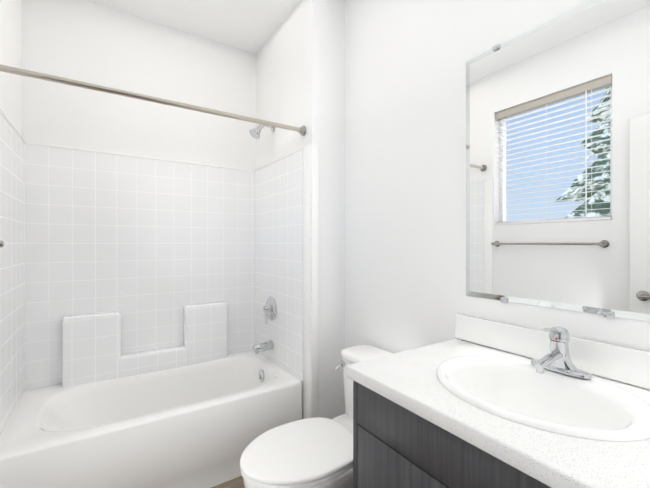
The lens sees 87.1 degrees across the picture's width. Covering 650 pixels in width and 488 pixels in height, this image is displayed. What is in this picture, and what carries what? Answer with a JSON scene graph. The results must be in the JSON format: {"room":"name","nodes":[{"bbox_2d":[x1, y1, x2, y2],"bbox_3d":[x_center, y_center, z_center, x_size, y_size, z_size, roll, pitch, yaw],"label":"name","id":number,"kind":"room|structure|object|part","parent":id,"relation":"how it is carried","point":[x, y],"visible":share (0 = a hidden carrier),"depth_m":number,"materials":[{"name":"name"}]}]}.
{"room":"bathroom","nodes":[
{"label":"bathroom","id":0,"kind":"room"},
{"bbox_2d":[0,0,21,136],"bbox_3d":[-1.049,-0.820,0.792,0.140,1.320,2.590,0,0,-33],"label":"wall","id":1,"kind":"structure","parent":0,"point":[10,83],"depth_m":1.70,"materials":[{"name":"white paint"}]},
{"bbox_2d":[22,0,255,390],"bbox_3d":[-1.117,-0.121,2.378,1.760,2.720,0.140,0,0,-33],"label":"wall","id":2,"kind":"structure","parent":0,"point":[86,41],"depth_m":2.21,"materials":[{"name":"white paint"}]},
{"bbox_2d":[87,0,345,53],"bbox_3d":[-0.312,-1.505,1.273,1.900,0.050,2.870,0,0,-33],"label":"ceiling","id":3,"kind":"structure","parent":0,"point":[251,26],"depth_m":2.22,"materials":[{"name":"white paint"}]},
{"bbox_2d":[211,476,243,487],"bbox_3d":[-0.312,1.265,1.274,1.900,0.050,2.870,0,0,-33],"label":"floor","id":4,"kind":"structure","parent":0,"point":[237,482],"depth_m":1.76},
{"bbox_2d":[0,109,317,487],"bbox_3d":[-0.867,0.201,1.945,1.425,2.078,0.855,0,0,-33],"label":"shower","id":5,"kind":"object","parent":4,"relation":"on","point":[158,322],"visible":0.98,"depth_m":2.05,"materials":[{"name":"white tile"}]},
{"bbox_3d":[-1.480,0.128,1.595,0.012,1.377,0.746,0,0,-33],"label":"panel","id":6,"kind":"part","parent":5,"relation":"part of","materials":[{"name":"tile"}]},
{"bbox_3d":[-1.114,0.128,2.287,1.381,1.377,0.012,0,0,-33],"label":"panel","id":7,"kind":"part","parent":5,"relation":"part of","materials":[{"name":"tile"}]},
{"bbox_2d":[0,350,301,487],"bbox_3d":[-0.908,1.027,1.971,1.381,0.425,0.768,0,0,-33],"label":"tub","id":8,"kind":"object","parent":5,"relation":"in","point":[190,424],"depth_m":1.74,"materials":[{"name":"white ceramic"}]},
{"bbox_3d":[-0.427,0.705,2.352,0.140,0.069,0.068,0,0,-33],"label":"spout","id":9,"kind":"part","parent":5,"relation":"part of","materials":[{"name":"silver metal"}]},
{"bbox_3d":[-0.378,0.449,2.384,0.018,0.168,0.168,0,0,-33],"label":"valve plate","id":10,"kind":"part","parent":5,"relation":"part of","materials":[{"name":"silver metal"}]},
{"bbox_3d":[-0.334,0.128,2.344,0.012,1.377,0.746,0,0,-33],"label":"panel","id":11,"kind":"part","parent":5,"relation":"part of","materials":[{"name":"tile"}]},
{"bbox_2d":[240,345,393,487],"bbox_3d":[0.025,0.894,1.495,0.802,0.692,0.456,0,0,-33],"label":"toilet","id":12,"kind":"object","parent":4,"relation":"on","point":[315,452],"visible":0.62,"depth_m":1.37,"materials":[{"name":"white ceramic"}]},
{"bbox_3d":[-0.105,0.862,1.410,0.488,0.018,0.384,0,0,-33],"label":"seat","id":13,"kind":"part","parent":12,"relation":"part of","materials":[{"name":"white plastic"}]},
{"bbox_3d":[-0.103,0.840,1.411,0.496,0.020,0.392,0,0,-33],"label":"seat lid","id":14,"kind":"part","parent":12,"relation":"part of","materials":[{"name":"white plastic"}]},
{"bbox_3d":[-0.030,1.056,1.458,0.647,0.368,0.380,0,0,-33],"label":"bowl","id":15,"kind":"part","parent":12,"relation":"part of","materials":[{"name":"white ceramic"}]},
{"bbox_3d":[0.066,0.619,1.727,0.040,0.034,0.032,0,0,-33],"label":"lever arm","id":16,"kind":"part","parent":12,"relation":"part of"},
{"bbox_3d":[0.272,0.729,1.656,0.200,0.289,0.436,0,0,-33],"label":"tank","id":17,"kind":"part","parent":12,"relation":"part of","materials":[{"name":"white ceramic"}]},
{"bbox_3d":[0.271,0.566,1.655,0.216,0.036,0.456,0,0,-33],"label":"tank lid","id":18,"kind":"part","parent":12,"relation":"part of","materials":[{"name":"white ceramic"}]},
{"bbox_2d":[346,314,649,487],"bbox_3d":[0.565,0.739,0.875,0.583,1.002,0.932,0,0,-33],"label":"bathroom vanity","id":19,"kind":"object","parent":4,"relation":"on","point":[480,403],"visible":1,"depth_m":0.92,"materials":[{"name":"white stone"}]},
{"bbox_3d":[0.230,0.856,0.913,0.018,0.560,0.438,0,0,-33],"label":"door","id":20,"kind":"part","parent":19,"relation":"part of","materials":[{"name":"grey wood"}]},
{"bbox_2d":[437,355,649,440],"bbox_3d":[0.553,0.458,0.919,0.430,0.165,0.510,0,0,-33],"label":"sink","id":21,"kind":"object","parent":19,"relation":"in","point":[557,404],"depth_m":0.93,"materials":[{"name":"white ceramic"}]},
{"bbox_2d":[531,326,591,378],"bbox_3d":[0.652,0.305,0.984,0.154,0.134,0.156,0,0,-33],"label":"faucet","id":22,"kind":"object","parent":19,"relation":"on","point":[556,364],"depth_m":0.99,"materials":[{"name":"silver metal"}]},
{"bbox_2d":[256,0,344,418],"bbox_3d":[-0.208,-0.121,2.381,0.235,2.720,0.850,0,0,-33],"label":"wall","id":23,"kind":"structure","parent":0,"point":[300,68],"depth_m":2.05,"materials":[{"name":"white paint"}]},
{"bbox_2d":[0,64,305,135],"bbox_3d":[-0.706,-0.675,1.661,1.383,0.060,0.060,0,0,-33],"label":"curtain rod","id":24,"kind":"object","parent":23,"relation":"attached to","point":[70,82],"visible":1,"depth_m":1.56,"materials":[{"name":"silver metal"}]},
{"bbox_2d":[345,0,649,413],"bbox_3d":[0.424,-0.120,1.755,0.140,2.720,2.870,0,0,-33],"label":"wall","id":25,"kind":"structure","parent":0,"point":[405,174],"depth_m":1.61,"materials":[{"name":"white paint"}]},
{"bbox_2d":[456,314,649,389],"bbox_3d":[0.801,0.340,1.029,0.020,0.100,0.932,0,0,-33],"label":"backsplash","id":26,"kind":"structure","parent":25,"relation":"attached to","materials":[{"name":"white stone"}]},
{"bbox_2d":[466,0,649,321],"bbox_3d":[0.816,-0.265,1.016,0.011,0.960,0.895,0,0,-33],"label":"mirror","id":27,"kind":"object","parent":25,"relation":"attached to","point":[558,162],"visible":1,"depth_m":1.09,"materials":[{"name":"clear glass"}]}
]}

